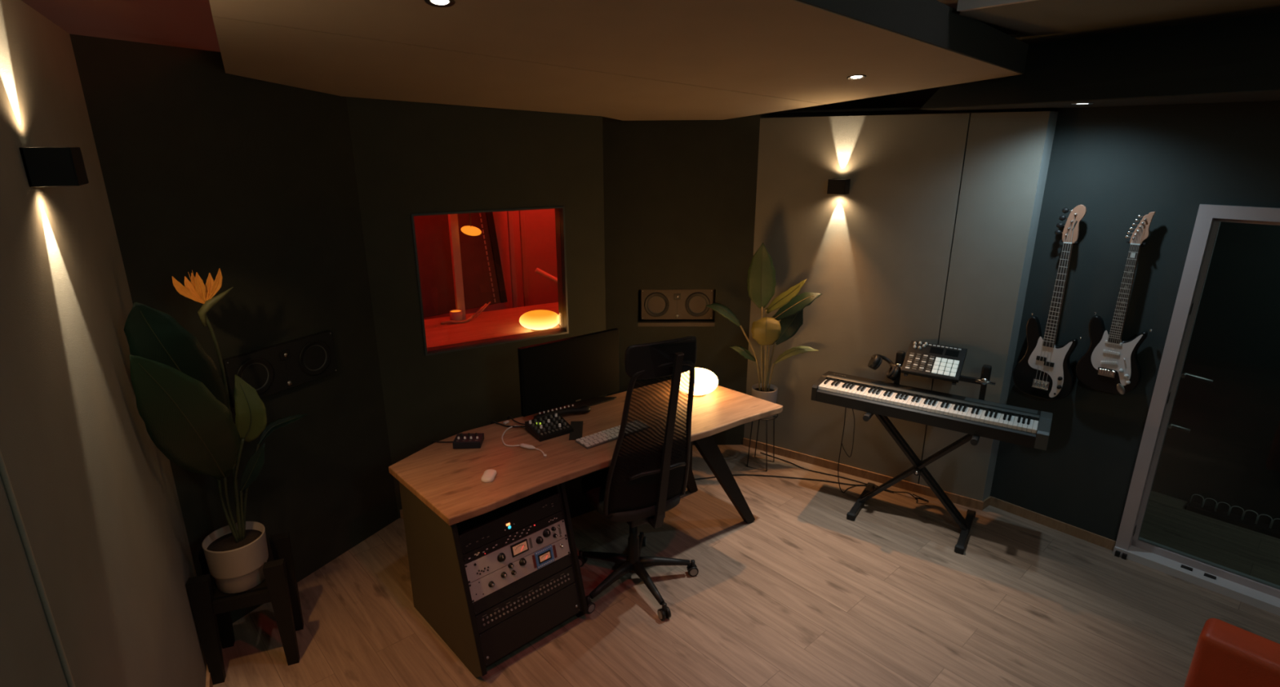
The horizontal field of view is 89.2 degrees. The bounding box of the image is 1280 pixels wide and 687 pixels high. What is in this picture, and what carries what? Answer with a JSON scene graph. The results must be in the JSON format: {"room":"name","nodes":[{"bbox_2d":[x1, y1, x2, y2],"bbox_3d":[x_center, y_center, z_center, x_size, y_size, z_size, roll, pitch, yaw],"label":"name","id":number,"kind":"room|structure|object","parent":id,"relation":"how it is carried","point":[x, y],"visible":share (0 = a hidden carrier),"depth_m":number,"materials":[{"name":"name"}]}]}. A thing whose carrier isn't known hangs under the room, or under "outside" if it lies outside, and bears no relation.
{"room":"studio","nodes":[
{"label":"studio","id":0,"kind":"room"},
{"bbox_2d":[0,0,206,686],"bbox_3d":[-0.857,0.783,0.706,0.129,2.690,5.250,-10,20,-30],"label":"wall","id":1,"kind":"structure","parent":0,"point":[96,562],"depth_m":1.68,"materials":[{"name":"paint"}]},
{"bbox_2d":[18,146,88,186],"bbox_3d":[-1.511,-0.458,1.678,0.097,0.095,0.140,-10,20,-30],"label":"wall sconce","id":2,"kind":"object","parent":1,"relation":"attached to","point":[44,166],"visible":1,"depth_m":1.62,"materials":[{"name":"black metal"}]},
{"bbox_2d":[205,663,213,686],"bbox_3d":[-0.760,2.044,1.062,0.014,0.070,5.100,-10,20,-30],"label":"baseboard","id":3,"kind":"structure","parent":1,"relation":"attached to","point":[208,678],"depth_m":2.84,"materials":[{"name":"brown wood"}]},
{"bbox_2d":[21,0,220,52],"bbox_3d":[0.173,-0.223,1.753,4.100,4.000,6.200,-10,20,-30],"label":"ceiling","id":4,"kind":"structure","parent":0,"point":[187,24],"depth_m":2.66,"materials":[{"name":"paint"}]},
{"bbox_2d":[638,320,714,326],"bbox_3d":[0.275,-0.150,4.931,0.580,0.030,0.046,0,17,-1],"label":"trim","id":5,"kind":"structure","parent":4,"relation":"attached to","point":[641,323],"depth_m":4.91,"materials":[{"name":"black wood"}]},
{"bbox_2d":[768,106,933,114],"bbox_3d":[1.365,-1.517,4.231,1.365,0.015,0.130,11,20,33],"label":"trim","id":6,"kind":"structure","parent":4,"relation":"attached to","point":[903,108],"depth_m":4.17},
{"bbox_2d":[956,0,1035,11],"bbox_3d":[2.421,-1.026,1.440,0.030,0.060,3.408,-14,22,-38],"label":"trim","id":7,"kind":"structure","parent":4,"relation":"attached to","point":[962,5],"depth_m":2.61,"materials":[{"name":"paint"}]},
{"bbox_2d":[69,33,398,622],"bbox_3d":[-1.895,-0.004,3.277,0.120,2.690,1.252,9,19,26],"label":"wall","id":8,"kind":"structure","parent":0,"point":[206,169],"depth_m":3.14,"materials":[{"name":"paint"}]},
{"bbox_2d":[222,329,337,407],"bbox_3d":[-1.819,0.115,3.306,0.072,0.235,0.580,9,19,26],"label":"wall speaker","id":9,"kind":"object","parent":8,"relation":"attached to","point":[270,370],"visible":0.89,"depth_m":3.28,"materials":[{"name":"black plastic"}]},
{"bbox_2d":[346,96,606,518],"bbox_3d":[-0.990,-0.319,4.306,1.533,2.690,0.350,-10,20,-30],"label":"wall","id":10,"kind":"structure","parent":0,"point":[410,157],"depth_m":3.97,"materials":[{"name":"paint"}]},
{"bbox_2d":[400,508,403,518],"bbox_3d":[-0.899,0.984,4.541,1.500,0.060,0.012,-10,20,-30],"label":"baseboard","id":11,"kind":"structure","parent":10,"relation":"attached to","point":[401,510],"depth_m":4.17,"materials":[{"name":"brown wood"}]},
{"bbox_2d":[411,205,568,355],"bbox_3d":[-0.940,-0.425,4.165,0.969,0.862,0.130,-10,20,-30],"label":"window","id":12,"kind":"structure","parent":10,"relation":"in","point":[563,328],"depth_m":4.30,"materials":[{"name":"metal"}]},
{"bbox_2d":[423,208,558,319],"bbox_3d":[-1.712,-0.824,5.938,3.300,2.700,0.100,-10,20,-30],"label":"wall","id":13,"kind":"structure","parent":0,"point":[540,224],"depth_m":6.28,"materials":[{"name":"red paint"}]},
{"bbox_2d":[602,112,768,444],"bbox_3d":[0.209,-0.501,4.899,1.360,2.690,0.200,0,17,-1],"label":"wall","id":14,"kind":"structure","parent":0,"point":[680,195],"depth_m":4.69,"materials":[{"name":"fabric"}]},
{"bbox_2d":[640,288,713,319],"bbox_3d":[0.280,-0.306,4.937,0.543,0.230,0.072,0,17,-1],"label":"wall speaker","id":15,"kind":"object","parent":14,"relation":"attached to","point":[655,304],"visible":0.98,"depth_m":4.90,"materials":[{"name":"black plastic"}]},
{"bbox_2d":[213,444,1279,686],"bbox_3d":[0.914,1.333,3.676,6.600,0.100,8.400,-10,20,-30],"label":"floor","id":16,"kind":"structure","parent":0,"point":[802,593],"depth_m":3.41,"materials":[{"name":"brown wood"}]},
{"bbox_2d":[186,531,303,684],"bbox_3d":[-1.795,1.212,2.994,0.362,0.531,0.274,-7,18,-21],"label":"plant stand","id":17,"kind":"object","parent":16,"relation":"on","point":[211,607],"visible":0.84,"depth_m":2.88,"materials":[{"name":"black wood"}]},
{"bbox_2d":[201,520,268,593],"bbox_3d":[-1.799,0.962,2.908,0.240,0.226,0.240,-10,20,-30],"label":"planter","id":18,"kind":"object","parent":17,"relation":"on","point":[235,567],"visible":0.91,"depth_m":2.85,"materials":[{"name":"white ceramic"}]},
{"bbox_2d":[123,267,307,542],"bbox_3d":[-1.717,0.313,2.684,0.265,1.233,0.817,-1,17,-2],"label":"plant","id":19,"kind":"object","parent":18,"relation":"in","point":[183,401],"visible":1,"depth_m":2.47,"materials":[{"name":"green plant"}]},
{"bbox_2d":[212,578,267,599],"bbox_3d":[-1.795,1.075,2.952,0.245,0.014,0.200,-7,18,-21],"label":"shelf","id":20,"kind":"object","parent":17,"relation":"attached to","point":[217,594],"depth_m":2.87,"materials":[{"name":"black wood"}]},
{"bbox_2d":[423,302,559,347],"bbox_3d":[-1.061,0.346,5.018,2.650,1.000,0.965,-10,20,-30],"label":"countertop","id":21,"kind":"structure","parent":16,"relation":"on","point":[505,322],"depth_m":4.84,"materials":[{"name":"brown wood"}]},
{"bbox_2d":[440,309,473,324],"bbox_3d":[-1.398,-0.206,4.960,0.262,0.090,0.106,-10,20,-30],"label":"candle holder","id":22,"kind":"object","parent":21,"relation":"on","point":[455,315],"visible":1,"depth_m":4.93,"materials":[{"name":"brown wood"}]},
{"bbox_2d":[449,309,462,323],"bbox_3d":[-1.407,-0.207,4.963,0.092,0.090,0.092,-10,20,-30],"label":"candle","id":23,"kind":"object","parent":22,"relation":"on","point":[455,315],"depth_m":4.93,"materials":[{"name":"white wax"}]},
{"bbox_2d":[448,213,466,319],"bbox_3d":[-1.391,-0.684,4.900,0.060,1.040,0.050,-10,20,-30],"label":"support post","id":24,"kind":"object","parent":21,"relation":"on","point":[452,218],"visible":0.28,"depth_m":4.90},
{"bbox_2d":[472,301,490,317],"bbox_3d":[-1.250,-0.265,5.106,0.057,0.110,0.161,12,21,34],"label":"drumsticks","id":25,"kind":"object","parent":21,"relation":"on","point":[486,304],"visible":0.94,"depth_m":5.11,"materials":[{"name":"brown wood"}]},
{"bbox_2d":[519,309,559,330],"bbox_3d":[-0.737,-0.171,4.775,0.300,0.132,0.300,-10,20,-30],"label":"lamp","id":26,"kind":"object","parent":21,"relation":"on","point":[539,319],"visible":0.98,"depth_m":4.67,"materials":[{"name":"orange glass"}]},
{"bbox_2d":[399,481,588,677],"bbox_3d":[-0.715,1.027,3.212,0.598,0.756,0.714,-15,23,-40],"label":"base cabinet","id":27,"kind":"object","parent":16,"relation":"on","point":[441,591],"depth_m":3.04,"materials":[{"name":"black wood"}]},
{"bbox_2d":[456,491,561,554],"bbox_3d":[-0.655,0.830,3.083,0.540,0.132,0.223,-15,23,-40],"label":"rack unit","id":28,"kind":"object","parent":27,"relation":"in","point":[474,532],"visible":0.94,"depth_m":3.01,"materials":[{"name":"black metal"}]},
{"bbox_2d":[462,510,564,564],"bbox_3d":[-0.643,0.897,3.090,0.540,0.089,0.212,-15,23,-40],"label":"preamplifier","id":29,"kind":"object","parent":27,"relation":"in","point":[486,548],"visible":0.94,"depth_m":3.00,"materials":[{"name":"black metal"}]},
{"bbox_2d":[464,519,566,582],"bbox_3d":[-0.629,0.964,3.094,0.540,0.132,0.234,-15,23,-40],"label":"compressor","id":30,"kind":"object","parent":27,"relation":"in","point":[498,558],"visible":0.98,"depth_m":3.00,"materials":[{"name":"silver metal"}]},
{"bbox_2d":[468,536,569,602],"bbox_3d":[-0.615,1.049,3.104,0.540,0.139,0.232,-15,23,-40],"label":"limiter","id":31,"kind":"object","parent":27,"relation":"in","point":[495,580],"visible":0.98,"depth_m":3.02,"materials":[{"name":"silver metal"}]},
{"bbox_2d":[475,565,575,633],"bbox_3d":[-0.567,1.197,3.095,0.540,0.110,0.144,-15,23,-40],"label":"bay","id":32,"kind":"object","parent":27,"relation":"in","point":[506,608],"visible":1,"depth_m":3.04,"materials":[{"name":"black metal"}]},
{"bbox_2d":[506,210,517,307],"bbox_3d":[-1.146,-0.740,5.833,0.045,2.600,0.030,-10,20,-30],"label":"curtain strip","id":33,"kind":"object","parent":16,"relation":"on","point":[509,213],"visible":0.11,"depth_m":5.81,"materials":[{"name":"red fabric"}]},
{"bbox_2d":[519,209,528,306],"bbox_3d":[-1.052,-0.756,5.887,0.045,2.600,0.030,-10,20,-30],"label":"curtain strip","id":34,"kind":"object","parent":16,"relation":"on","point":[522,218],"visible":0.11,"depth_m":5.87,"materials":[{"name":"red fabric"}]},
{"bbox_2d":[534,267,557,283],"bbox_3d":[-0.581,-0.091,6.005,0.683,1.259,0.271,-10,20,-30],"label":"microphone stand","id":35,"kind":"object","parent":16,"relation":"on","point":[537,270],"visible":0.04,"depth_m":5.78,"materials":[{"name":"orange metal"}]},
{"bbox_2d":[388,378,782,525],"bbox_3d":[-0.232,0.857,3.718,2.143,0.815,0.801,-12,21,-34],"label":"desk","id":36,"kind":"object","parent":16,"relation":"on","point":[446,479],"visible":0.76,"depth_m":3.33,"materials":[{"name":"brown wood"}]},
{"bbox_2d":[452,432,484,448],"bbox_3d":[-0.895,0.503,3.389,0.140,0.051,0.110,-1,17,-3],"label":"audio interface","id":37,"kind":"object","parent":36,"relation":"on","point":[473,440],"visible":1,"depth_m":3.35,"materials":[{"name":"black plastic"}]},
{"bbox_2d":[431,440,453,444],"bbox_3d":[-1.047,0.659,3.459,0.156,0.316,0.020,5,18,15],"label":"cable","id":38,"kind":"object","parent":37,"relation":"attached to","point":[433,440],"visible":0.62,"depth_m":3.41,"materials":[{"name":"rubber"}]},
{"bbox_2d":[480,468,496,482],"bbox_3d":[-0.712,0.622,3.055,0.060,0.022,0.105,0,17,1],"label":"mouse","id":39,"kind":"object","parent":36,"relation":"on","point":[488,476],"visible":1,"depth_m":3.03,"materials":[{"name":"white plastic"}]},
{"bbox_2d":[490,415,524,426],"bbox_3d":[-0.716,0.677,3.715,0.275,0.529,0.109,10,20,30],"label":"cables","id":40,"kind":"object","parent":36,"relation":"on","point":[492,421],"visible":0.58,"depth_m":3.62,"materials":[{"name":"rubber"}]},
{"bbox_2d":[501,420,546,457],"bbox_3d":[-0.638,0.501,3.451,0.189,0.022,0.491,-6,18,-18],"label":"cable","id":41,"kind":"object","parent":36,"relation":"on","point":[522,445],"visible":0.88,"depth_m":3.35,"materials":[{"name":"white plastic"}]},
{"bbox_2d":[524,413,573,441],"bbox_3d":[-0.495,0.450,3.541,0.210,0.066,0.170,-12,21,-34],"label":"mixer","id":42,"kind":"object","parent":36,"relation":"on","point":[553,425],"visible":1,"depth_m":3.52,"materials":[{"name":"black plastic"}]},
{"bbox_2d":[533,404,591,418],"bbox_3d":[-0.444,0.396,3.724,0.345,0.063,0.070,-10,19,-28],"label":"remote","id":43,"kind":"object","parent":36,"relation":"on","point":[584,408],"visible":0.88,"depth_m":3.73,"materials":[{"name":"black plastic"}]},
{"bbox_2d":[517,328,619,419],"bbox_3d":[-0.411,0.172,3.820,0.666,0.435,0.130,-13,21,-36],"label":"monitor","id":44,"kind":"object","parent":36,"relation":"on","point":[577,370],"visible":0.92,"depth_m":3.77,"materials":[{"name":"black plastic"}]},
{"bbox_2d":[568,420,583,439],"bbox_3d":[-0.350,0.476,3.561,0.070,0.004,0.240,-1,17,-3],"label":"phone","id":45,"kind":"object","parent":36,"relation":"on","point":[577,433],"visible":0.88,"depth_m":3.55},
{"bbox_2d":[575,420,648,448],"bbox_3d":[-0.143,0.486,3.506,0.420,0.016,0.116,-13,21,-37],"label":"keyboard","id":46,"kind":"object","parent":36,"relation":"on","point":[600,437],"visible":0.73,"depth_m":3.44,"materials":[{"name":"grey plastic"}]},
{"bbox_2d":[679,367,718,396],"bbox_3d":[0.355,0.241,4.076,0.272,0.154,0.272,-10,20,-30],"label":"desk lamp","id":47,"kind":"object","parent":36,"relation":"on","point":[706,381],"visible":0.65,"depth_m":3.98,"materials":[{"name":"beige glass"}]},
{"bbox_2d":[577,335,698,620],"bbox_3d":[-0.010,0.618,3.322,0.705,1.473,0.721,-9,19,-27],"label":"office chair","id":48,"kind":"object","parent":16,"relation":"on","point":[646,476],"visible":0.96,"depth_m":3.13,"materials":[{"name":"black plastic"}]},
{"bbox_2d":[746,413,777,471],"bbox_3d":[0.907,0.712,4.820,0.208,0.410,0.208,9,19,27],"label":"wire plant stand","id":49,"kind":"object","parent":16,"relation":"on","point":[774,416],"visible":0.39,"depth_m":4.82,"materials":[{"name":"black metal"}]},
{"bbox_2d":[751,382,777,417],"bbox_3d":[0.905,0.417,4.734,0.187,0.203,0.187,-10,20,-30],"label":"planter","id":50,"kind":"object","parent":49,"relation":"on","point":[771,395],"visible":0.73,"depth_m":4.66,"materials":[{"name":"grey ceramic"}]},
{"bbox_2d":[705,242,822,391],"bbox_3d":[0.856,-0.155,4.519,0.803,1.073,0.271,2,17,7],"label":"banana plant","id":51,"kind":"object","parent":50,"relation":"in","point":[761,279],"visible":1,"depth_m":4.53,"materials":[{"name":"green plant"}]},
{"bbox_2d":[694,474,893,492],"bbox_3d":[0.981,0.984,4.623,1.564,0.009,0.175,1,17,5],"label":"cable","id":52,"kind":"object","parent":16,"relation":"on","point":[732,474],"visible":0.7,"depth_m":4.66,"materials":[{"name":"rubber"}]},
{"bbox_2d":[760,451,877,487],"bbox_3d":[1.298,0.936,4.778,0.929,0.008,0.055,12,21,35],"label":"cable","id":53,"kind":"object","parent":16,"relation":"on","point":[760,451],"visible":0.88,"depth_m":4.77,"materials":[{"name":"rubber"}]},
{"bbox_2d":[875,484,928,501],"bbox_3d":[1.770,1.018,4.456,0.397,0.042,0.076,13,21,36],"label":"cable","id":54,"kind":"object","parent":16,"relation":"on","point":[916,497],"visible":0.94,"depth_m":4.41,"materials":[{"name":"rubber"}]},
{"bbox_2d":[846,350,995,554],"bbox_3d":[1.747,0.633,4.032,0.686,1.030,0.494,11,20,32],"label":"keyboard stand","id":55,"kind":"object","parent":16,"relation":"on","point":[918,468],"visible":0.87,"depth_m":4.05,"materials":[{"name":"black metal"}]},
{"bbox_2d":[810,370,1053,449],"bbox_3d":[1.747,0.377,3.978,1.315,0.120,0.325,11,20,32],"label":"piano","id":56,"kind":"object","parent":55,"relation":"on","point":[1011,424],"visible":1,"depth_m":3.86,"materials":[{"name":"black plastic"}]},
{"bbox_2d":[837,407,857,492],"bbox_3d":[1.405,0.698,4.385,0.057,0.701,0.304,15,23,41],"label":"cable","id":57,"kind":"object","parent":56,"relation":"hanging from","point":[845,407],"visible":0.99,"depth_m":4.34,"materials":[{"name":"rubber"}]},
{"bbox_2d":[841,408,854,457],"bbox_3d":[1.381,0.578,4.266,0.077,0.403,0.069,-10,20,-30],"label":"cable","id":58,"kind":"object","parent":56,"relation":"hanging from","point":[852,409],"visible":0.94,"depth_m":4.27,"materials":[{"name":"rubber"}]},
{"bbox_2d":[867,353,901,380],"bbox_3d":[1.586,0.144,4.224,0.202,0.165,0.172,4,17,13],"label":"headphones","id":59,"kind":"object","parent":56,"relation":"on","point":[876,360],"visible":0.99,"depth_m":4.16,"materials":[{"name":"black plastic"}]},
{"bbox_2d":[867,354,882,369],"bbox_3d":[1.518,0.120,4.191,0.099,0.100,0.099,-10,20,-30],"label":"ear cup","id":60,"kind":"object","parent":59,"relation":"on","point":[875,361],"depth_m":4.16,"materials":[{"name":"plastic"}]},
{"bbox_2d":[885,364,901,380],"bbox_3d":[1.635,0.190,4.182,0.099,0.100,0.099,-10,20,-30],"label":"ear cup","id":61,"kind":"object","parent":59,"relation":"on","point":[892,373],"depth_m":4.15,"materials":[{"name":"plastic"}]},
{"bbox_2d":[901,340,967,382],"bbox_3d":[1.845,0.106,4.070,0.332,0.170,0.233,11,20,32],"label":"controller","id":62,"kind":"object","parent":55,"relation":"on","point":[940,362],"visible":1,"depth_m":4.05,"materials":[{"name":"black plastic"}]},
{"bbox_2d":[1183,617,1279,686],"bbox_3d":[2.256,1.577,1.494,0.918,0.710,1.750,-14,22,-39],"label":"leather sofa","id":63,"kind":"object","parent":16,"relation":"on","point":[1225,654],"visible":1,"depth_m":2.17,"materials":[{"name":"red leather"}]},
{"bbox_2d":[1184,493,1279,538],"bbox_3d":[3.935,1.130,3.981,0.100,0.110,0.900,-15,23,-40],"label":"edging","id":64,"kind":"object","parent":16,"relation":"on","point":[1255,525],"visible":1,"depth_m":4.12,"materials":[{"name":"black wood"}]},
{"bbox_2d":[768,86,991,117],"bbox_3d":[2.906,-1.525,3.085,1.590,0.710,6.200,-10,20,-30],"label":"wall","id":65,"kind":"structure","parent":0,"point":[917,98],"depth_m":5.38,"materials":[{"name":"paint"}]},
{"bbox_2d":[743,111,1057,501],"bbox_3d":[1.586,-0.254,4.458,1.802,2.477,0.188,11,20,33],"label":"wall","id":66,"kind":"structure","parent":0,"point":[932,237],"depth_m":4.22,"materials":[{"name":"paint"}]},
{"bbox_2d":[826,177,850,194],"bbox_3d":[1.300,-1.027,4.244,0.115,0.095,0.100,11,20,33],"label":"wall sconce","id":67,"kind":"object","parent":66,"relation":"attached to","point":[835,186],"visible":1,"depth_m":4.21,"materials":[{"name":"black metal"}]},
{"bbox_2d":[742,437,1115,551],"bbox_3d":[1.862,0.973,4.572,2.437,0.062,0.163,12,21,34],"label":"baseboard","id":68,"kind":"structure","parent":66,"relation":"attached to","point":[1094,538],"depth_m":4.34,"materials":[{"name":"brown wood"}]},
{"bbox_2d":[937,0,958,9],"bbox_3d":[1.105,-1.570,2.053,6.600,0.100,6.400,-10,20,-30],"label":"ceiling","id":69,"kind":"structure","parent":0,"point":[953,3],"depth_m":4.06,"materials":[{"name":"paint"}]},
{"bbox_2d":[959,0,1279,44],"bbox_3d":[2.456,-1.196,2.045,1.210,0.030,4.400,-10,20,-30],"label":"ceiling","id":70,"kind":"structure","parent":0,"point":[1037,21],"depth_m":2.77,"materials":[{"name":"paint"}]},
{"bbox_2d":[208,0,1279,120],"bbox_3d":[1.443,-1.120,2.111,4.900,0.593,5.520,-10,20,-30],"label":"ceiling","id":71,"kind":"structure","parent":70,"relation":"attached to","point":[620,60],"depth_m":2.80,"materials":[{"name":"white paint"}]},
{"bbox_2d":[424,0,455,7],"bbox_3d":[-0.630,-1.081,2.043,0.094,0.025,0.093,-4,18,-14],"label":"recessed light","id":72,"kind":"object","parent":71,"relation":"in","point":[440,3],"visible":1,"depth_m":2.05,"materials":[{"name":"black metal"}]},
{"bbox_2d":[846,74,866,79],"bbox_3d":[1.085,-1.338,3.248,0.094,0.025,0.093,-4,18,-14],"label":"recessed light","id":73,"kind":"object","parent":71,"relation":"in","point":[858,76],"visible":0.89,"depth_m":3.24,"materials":[{"name":"black metal"}]},
{"bbox_2d":[1071,102,1093,104],"bbox_3d":[2.161,-1.177,3.165,0.094,0.016,0.094,-10,20,-30],"label":"recessed light","id":74,"kind":"object","parent":71,"relation":"in","point":[1083,103],"visible":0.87,"depth_m":3.14,"materials":[{"name":"metal"}]},
{"bbox_2d":[990,100,1279,540],"bbox_3d":[3.745,0.298,2.613,0.140,2.500,4.350,-15,23,-40],"label":"wall","id":75,"kind":"structure","parent":0,"point":[1122,163],"depth_m":3.58,"materials":[{"name":"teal paint"}]},
{"bbox_2d":[1059,232,1079,245],"bbox_3d":[2.432,-0.586,3.659,0.090,0.070,0.086,-15,23,-40],"label":"hanger","id":76,"kind":"object","parent":75,"relation":"attached to","point":[1075,243],"visible":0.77,"depth_m":3.66,"materials":[{"name":"black metal"}]},
{"bbox_2d":[1013,204,1086,399],"bbox_3d":[2.409,-0.222,3.752,0.059,1.144,0.320,-15,23,-40],"label":"bass guitar","id":77,"kind":"object","parent":76,"relation":"hanging from","point":[1044,371],"visible":1,"depth_m":3.80,"materials":[{"name":"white wood"}]},
{"bbox_2d":[1126,240,1146,247],"bbox_3d":[2.643,-0.545,3.443,0.075,0.070,0.086,-15,23,-40],"label":"hanger","id":78,"kind":"object","parent":75,"relation":"attached to","point":[1144,241],"visible":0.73,"depth_m":3.45,"materials":[{"name":"black metal"}]},
{"bbox_2d":[1075,211,1155,394],"bbox_3d":[2.627,-0.211,3.530,0.058,1.005,0.306,-15,23,-40],"label":"electric guitar","id":79,"kind":"object","parent":78,"relation":"hanging from","point":[1110,363],"visible":1,"depth_m":3.57,"materials":[{"name":"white wood"}]},
{"bbox_2d":[1112,204,1279,615],"bbox_3d":[3.203,0.369,3.209,0.175,2.016,1.052,-15,23,-40],"label":"door frame","id":80,"kind":"structure","parent":75,"relation":"attached to","point":[1206,213],"depth_m":3.47,"materials":[{"name":"paint"}]},
{"bbox_2d":[1114,217,1279,598],"bbox_3d":[3.218,0.381,3.276,0.989,1.954,0.208,14,22,38],"label":"door","id":81,"kind":"structure","parent":75,"relation":"in","point":[1234,576],"depth_m":3.53,"materials":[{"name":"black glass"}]},
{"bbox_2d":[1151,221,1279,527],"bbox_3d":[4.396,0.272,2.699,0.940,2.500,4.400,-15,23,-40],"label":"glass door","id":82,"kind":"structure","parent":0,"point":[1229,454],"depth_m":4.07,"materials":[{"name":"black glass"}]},
{"bbox_3d":[-1.392,-1.953,4.878,2.900,0.080,1.400,-10,20,-30],"label":"ceiling","id":83,"kind":"structure","parent":0,"visible":0},
{"bbox_2d":[461,213,481,235],"bbox_3d":[-1.254,-1.303,4.675,0.148,1.044,0.147,-10,20,-30],"label":"pendant lamp","id":84,"kind":"object","parent":83,"relation":"hanging from","point":[468,229],"visible":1,"depth_m":4.78,"materials":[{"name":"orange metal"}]},
{"bbox_3d":[-1.932,-0.916,4.976,0.900,0.030,0.030,-10,20,-30],"label":"wall rail","id":85,"kind":"object","parent":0,"visible":0},
{"bbox_2d":[413,211,507,317],"bbox_3d":[-1.611,-0.815,5.129,1.029,1.223,0.220,-10,20,-29],"label":"wall","id":86,"kind":"structure","parent":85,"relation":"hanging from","point":[483,282],"depth_m":5.21,"materials":[{"name":"red paint"}]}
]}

